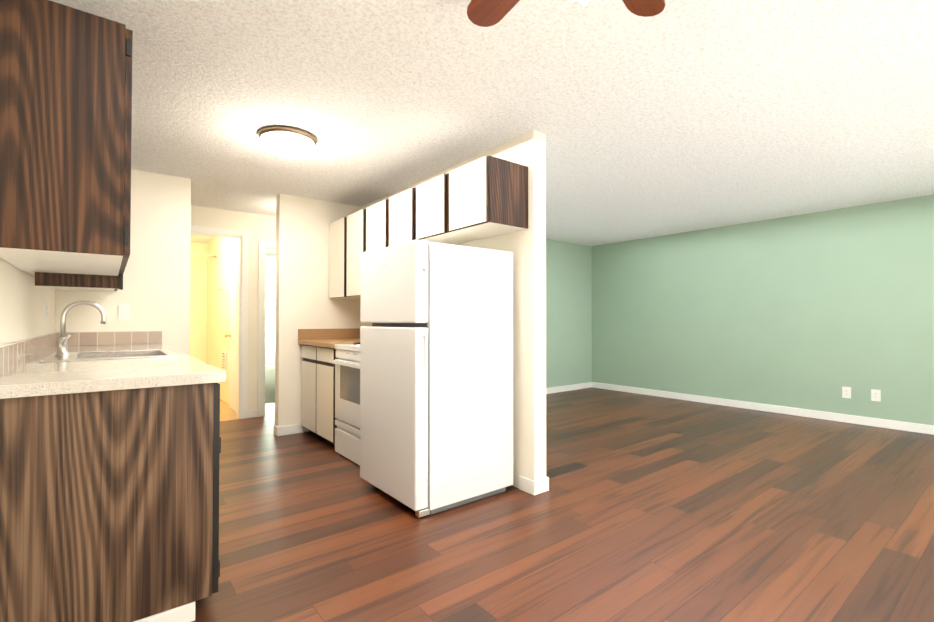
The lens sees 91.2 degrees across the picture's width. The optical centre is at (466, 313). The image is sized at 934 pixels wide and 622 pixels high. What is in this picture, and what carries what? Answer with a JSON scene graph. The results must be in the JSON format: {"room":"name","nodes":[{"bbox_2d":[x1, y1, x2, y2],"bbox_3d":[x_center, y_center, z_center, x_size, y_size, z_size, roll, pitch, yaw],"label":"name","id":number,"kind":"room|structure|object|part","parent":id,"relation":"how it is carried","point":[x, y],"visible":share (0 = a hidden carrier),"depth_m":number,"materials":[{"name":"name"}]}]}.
{"room":"apartment kitchen","nodes":[
{"label":"apartment kitchen","id":0,"kind":"room"},
{"bbox_2d":[0,258,54,344],"bbox_3d":[-1.794,-0.030,1.694,0.115,2.330,6.580,1,-1,-38],"label":"wall","id":1,"kind":"structure","parent":0,"point":[23,298],"depth_m":2.09,"materials":[{"name":"beige paint"}]},
{"bbox_2d":[45,301,47,319],"bbox_3d":[-2.651,-0.015,2.884,0.010,0.120,0.074,1,-1,-38],"label":"outlet","id":2,"kind":"object","parent":1,"relation":"attached to","point":[46,308],"visible":1,"depth_m":2.86,"materials":[{"name":"plastic"}]},
{"bbox_2d":[0,0,132,271],"bbox_3d":[-1.446,-0.598,1.651,0.364,0.804,0.439,1,-1,-38],"label":"upper cabinet","id":3,"kind":"object","parent":1,"relation":"attached to","point":[65,134],"depth_m":1.49,"materials":[{"name":"brown wood"}]},
{"bbox_2d":[11,264,123,279],"bbox_3d":[-1.715,-0.593,1.993,0.364,0.804,0.432,1,-1,-38],"label":"upper cabinet","id":4,"kind":"object","parent":1,"relation":"attached to","point":[32,271],"depth_m":2.12,"materials":[{"name":"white wood"}]},
{"bbox_2d":[34,276,122,283],"bbox_3d":[-1.982,-0.588,2.332,0.364,0.804,0.431,1,-1,-38],"label":"upper cabinet","id":5,"kind":"object","parent":1,"relation":"attached to","point":[67,279],"depth_m":2.19,"materials":[{"name":"brown wood"}]},
{"bbox_2d":[35,280,122,287],"bbox_3d":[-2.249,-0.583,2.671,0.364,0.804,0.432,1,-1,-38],"label":"upper cabinet","id":6,"kind":"object","parent":1,"relation":"attached to","point":[55,283],"depth_m":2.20,"materials":[{"name":"brown wood"}]},
{"bbox_2d":[40,284,119,290],"bbox_3d":[-2.516,-0.578,3.011,0.364,0.804,0.432,1,-1,-38],"label":"upper cabinet","id":7,"kind":"object","parent":1,"relation":"attached to","point":[83,289],"depth_m":3.38,"materials":[{"name":"brown wood"}]},
{"bbox_2d":[55,169,190,355],"bbox_3d":[-2.756,-0.001,3.707,0.865,2.330,0.126,1,-1,-38],"label":"wall","id":8,"kind":"structure","parent":0,"point":[154,293],"depth_m":3.77,"materials":[{"name":"beige paint"}]},
{"bbox_3d":[-2.736,-0.009,3.649,0.074,0.120,0.010,1,-1,-38],"label":"light switch on the back wall","id":9,"kind":"part","parent":8,"relation":"part of","materials":[{"name":"white plastic"}]},
{"bbox_2d":[190,242,205,362],"bbox_3d":[-4.762,0.045,6.908,1.440,2.330,0.115,1,-1,-38],"label":"wall","id":10,"kind":"structure","parent":0,"point":[197,264],"depth_m":7.24,"materials":[{"name":"yellow paint"}]},
{"bbox_2d":[206,237,237,404],"bbox_3d":[-3.353,0.038,6.372,0.100,2.330,2.700,1,-1,-38],"label":"wall","id":11,"kind":"structure","parent":0,"point":[209,315],"depth_m":6.55,"materials":[{"name":"yellow paint"}]},
{"bbox_2d":[190,254,216,257],"bbox_3d":[-4.231,-0.839,6.247,1.446,0.056,0.055,1,-1,-38],"label":"rail","id":12,"kind":"object","parent":11,"relation":"attached to","point":[204,255],"visible":0.35,"depth_m":6.59,"materials":[{"name":"silver metal"}]},
{"bbox_2d":[222,350,226,378],"bbox_3d":[-3.258,0.684,6.138,0.025,0.370,0.200,1,-1,-38],"label":"air vent","id":13,"kind":"object","parent":11,"relation":"in","point":[224,360],"visible":0.67,"depth_m":6.08,"materials":[{"name":"white metal"}]},
{"bbox_2d":[224,244,237,412],"bbox_3d":[-2.804,0.174,5.492,0.107,2.008,0.646,1,-1,-38],"label":"bathroom door","id":14,"kind":"structure","parent":11,"relation":"in","point":[233,331],"depth_m":5.58,"materials":[{"name":"white wood"}]},
{"bbox_2d":[220,399,237,420],"bbox_3d":[-4.016,1.219,5.760,1.677,0.050,2.815,1,-1,-38],"label":"floor","id":15,"kind":"structure","parent":0,"point":[227,413],"depth_m":5.43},
{"bbox_2d":[191,205,275,418],"bbox_3d":[-2.664,0.019,5.123,2.762,2.330,0.115,1,-1,-38],"label":"wall","id":16,"kind":"structure","parent":0,"point":[259,227],"depth_m":5.21,"materials":[{"name":"beige paint"}]},
{"bbox_2d":[191,225,275,418],"bbox_3d":[-2.358,0.130,5.353,1.995,2.115,0.131,1,-1,-38],"label":"door frame","id":17,"kind":"structure","parent":16,"relation":"attached to","point":[242,321],"depth_m":5.17,"materials":[{"name":"white wood"}]},
{"bbox_2d":[222,369,274,402],"bbox_3d":[-3.441,1.255,8.376,2.465,0.054,4.515,1,-1,-38],"label":"floor","id":18,"kind":"structure","parent":0,"point":[269,385],"depth_m":7.71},
{"bbox_2d":[265,365,274,368],"bbox_3d":[-4.710,1.211,10.097,2.100,0.084,0.013,1,-1,-38],"label":"baseboard","id":19,"kind":"structure","parent":18,"relation":"on","point":[267,366],"depth_m":10.31,"materials":[{"name":"white wood"}]},
{"bbox_2d":[265,251,275,365],"bbox_3d":[-2.098,0.042,6.651,2.220,2.330,0.115,1,-1,-38],"label":"wall","id":20,"kind":"structure","parent":0,"point":[270,314],"depth_m":6.14,"materials":[{"name":"white paint"}]},
{"bbox_2d":[275,194,360,430],"bbox_3d":[-1.508,0.013,4.697,0.846,2.330,0.115,1,-1,-38],"label":"wall","id":21,"kind":"structure","parent":0,"point":[304,300],"depth_m":4.51,"materials":[{"name":"beige paint"}]},
{"bbox_2d":[275,424,308,435],"bbox_3d":[-1.692,1.131,4.457,0.308,0.088,0.016,1,-1,-38],"label":"baseboard","id":22,"kind":"structure","parent":21,"relation":"attached to","point":[297,428],"depth_m":4.43,"materials":[{"name":"white wood"}]},
{"bbox_2d":[361,130,545,487],"bbox_3d":[-0.378,0.004,4.037,0.113,2.330,2.750,1,-1,-38],"label":"wall","id":23,"kind":"structure","parent":0,"point":[527,247],"depth_m":2.98,"materials":[{"name":"beige paint"}]},
{"bbox_2d":[329,217,344,298],"bbox_3d":[-1.152,-0.540,4.644,0.356,0.774,0.414,1,-1,-38],"label":"upper cabinet","id":24,"kind":"object","parent":23,"relation":"attached to","point":[336,228],"depth_m":4.53,"materials":[{"name":"white wood"}]},
{"bbox_2d":[341,209,364,298],"bbox_3d":[-0.884,-0.545,4.304,0.356,0.774,0.453,1,-1,-38],"label":"upper cabinet","id":25,"kind":"object","parent":23,"relation":"attached to","point":[355,222],"depth_m":4.22,"materials":[{"name":"white wood"}]},
{"bbox_2d":[365,200,384,251],"bbox_3d":[-0.630,-0.734,3.985,0.356,0.405,0.386,1,-1,-38],"label":"upper cabinet","id":26,"kind":"object","parent":23,"relation":"attached to","point":[375,213],"depth_m":3.89,"materials":[{"name":"white wood"}]},
{"bbox_2d":[385,188,412,246],"bbox_3d":[-0.383,-0.739,3.670,0.356,0.405,0.415,1,-1,-38],"label":"upper cabinet","id":27,"kind":"object","parent":23,"relation":"attached to","point":[399,207],"depth_m":3.57,"materials":[{"name":"white wood"}]},
{"bbox_2d":[413,174,473,244],"bbox_3d":[-0.126,-0.743,3.345,0.356,0.405,0.414,1,-1,-38],"label":"upper cabinet","id":28,"kind":"object","parent":23,"relation":"attached to","point":[428,196],"depth_m":3.25,"materials":[{"name":"white wood"}]},
{"bbox_2d":[445,156,527,239],"bbox_3d":[0.130,-0.748,3.019,0.356,0.405,0.415,1,-1,-38],"label":"upper cabinet","id":29,"kind":"object","parent":23,"relation":"attached to","point":[483,197],"depth_m":2.88,"materials":[{"name":"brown wood"}]},
{"bbox_2d":[519,476,548,491],"bbox_3d":[-0.280,1.124,3.998,0.013,0.088,2.618,1,-1,-38],"label":"baseboard","id":30,"kind":"structure","parent":23,"relation":"attached to","point":[542,484],"depth_m":2.94,"materials":[{"name":"white wood"}]},
{"bbox_2d":[50,0,933,265],"bbox_3d":[-0.778,-1.175,5.853,6.837,0.080,11.830,1,-1,-38],"label":"ceiling","id":31,"kind":"structure","parent":0,"point":[676,116],"depth_m":2.54,"materials":[{"name":"white paint"}]},
{"bbox_2d":[258,125,316,159],"bbox_3d":[-1.191,-1.099,3.044,0.364,0.151,0.364,1,-1,-38],"label":"light","id":32,"kind":"object","parent":31,"relation":"attached to","point":[288,142],"visible":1,"depth_m":2.94,"materials":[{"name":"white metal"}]},
{"bbox_2d":[467,0,665,26],"bbox_3d":[0.283,-0.952,1.145,0.950,0.501,0.937,1,-1,-38],"label":"ceiling fan","id":33,"kind":"object","parent":31,"relation":"hanging from","point":[484,13],"visible":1,"depth_m":1.46,"materials":[{"name":"brown wood"}]},
{"bbox_2d":[192,387,933,621],"bbox_3d":[0.619,1.194,4.045,6.837,0.050,7.315,1,-1,-38],"label":"floor","id":34,"kind":"structure","parent":0,"point":[647,508],"depth_m":2.42,"materials":[{"name":"brown wood"}]},
{"bbox_2d":[0,384,220,621],"bbox_3d":[-1.334,0.699,1.717,0.644,0.873,0.436,1,-1,-38],"label":"base cabinet","id":35,"kind":"object","parent":34,"relation":"on","point":[110,446],"depth_m":1.54,"materials":[{"name":"brown wood"}]},
{"bbox_2d":[0,344,225,399],"bbox_3d":[-1.990,0.254,2.573,0.664,0.040,2.613,1,-1,-38],"label":"countertop","id":36,"kind":"structure","parent":35,"relation":"on","point":[35,377],"depth_m":1.68,"materials":[{"name":"beige stone"}]},
{"bbox_2d":[52,300,107,355],"bbox_3d":[-2.072,0.078,2.456,0.212,0.296,0.087,1,-1,-38],"label":"faucet","id":37,"kind":"object","parent":36,"relation":"on","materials":[{"name":"silver metal"}]},
{"bbox_2d":[40,348,179,359],"bbox_3d":[-1.982,0.318,2.565,0.555,0.179,0.676,1,-1,-38],"label":"sink","id":38,"kind":"object","parent":36,"relation":"in","point":[113,353],"depth_m":2.76,"materials":[{"name":"silver metal"}]},
{"bbox_2d":[298,328,359,444],"bbox_3d":[-1.142,0.664,4.365,0.663,1.020,0.839,1,-1,-38],"label":"base cabinet","id":39,"kind":"object","parent":34,"relation":"on","point":[318,355],"visible":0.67,"depth_m":4.20,"materials":[{"name":"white wood"}]},
{"bbox_2d":[331,342,359,464],"bbox_3d":[-0.654,0.627,3.716,0.665,1.075,0.764,1,-1,-38],"label":"range","id":40,"kind":"object","parent":34,"relation":"on","point":[347,400],"visible":0.12,"depth_m":3.63,"materials":[{"name":"white metal"}]},
{"bbox_2d":[360,239,512,517],"bbox_3d":[-0.210,0.368,3.038,0.752,1.572,0.710,1,-1,-38],"label":"fridge","id":41,"kind":"object","parent":34,"relation":"on","point":[436,386],"visible":1,"depth_m":2.74,"materials":[{"name":"white metal"}]},
{"bbox_2d":[360,239,427,322],"bbox_3d":[-0.465,-0.175,2.832,0.085,0.468,0.730,1,-1,-38],"label":"freezer","id":42,"kind":"object","parent":41,"relation":"in","point":[394,279],"depth_m":2.71,"materials":[{"name":"white metal"}]},
{"bbox_2d":[546,239,591,387],"bbox_3d":[0.440,0.037,6.359,4.046,2.330,0.115,1,-1,-38],"label":"wall","id":43,"kind":"structure","parent":0,"point":[568,313],"depth_m":7.20,"materials":[{"name":"green paint"}]},
{"bbox_2d":[546,382,591,393],"bbox_3d":[0.466,1.157,6.279,4.009,0.088,0.016,1,-1,-38],"label":"baseboard","id":44,"kind":"structure","parent":43,"relation":"attached to","point":[582,385],"depth_m":7.16,"materials":[{"name":"white wood"}]},
{"bbox_2d":[592,194,933,424],"bbox_3d":[3.745,0.025,5.525,0.115,2.330,5.515,1,-1,-38],"label":"wall","id":45,"kind":"structure","parent":0,"point":[817,311],"depth_m":5.42,"materials":[{"name":"green paint"}]},
{"bbox_2d":[592,382,933,434],"bbox_3d":[3.721,1.145,5.436,0.013,0.088,5.370,1,-1,-38],"label":"baseboard","id":46,"kind":"structure","parent":45,"relation":"attached to","point":[876,422],"depth_m":5.39,"materials":[{"name":"white wood"}]},
{"bbox_2d":[842,387,850,397],"bbox_3d":[4.109,0.857,4.950,0.010,0.120,0.074,1,-1,-38],"label":"electrical outlet","id":47,"kind":"object","parent":45,"relation":"attached to","point":[846,392],"visible":1,"depth_m":4.95,"materials":[{"name":"plastic"}]},
{"bbox_2d":[871,389,880,401],"bbox_3d":[4.257,0.854,4.761,0.010,0.120,0.074,1,-1,-38],"label":"electrical outlet","id":48,"kind":"object","parent":45,"relation":"attached to","point":[875,395],"visible":1,"depth_m":4.76,"materials":[{"name":"plastic"}]}
]}

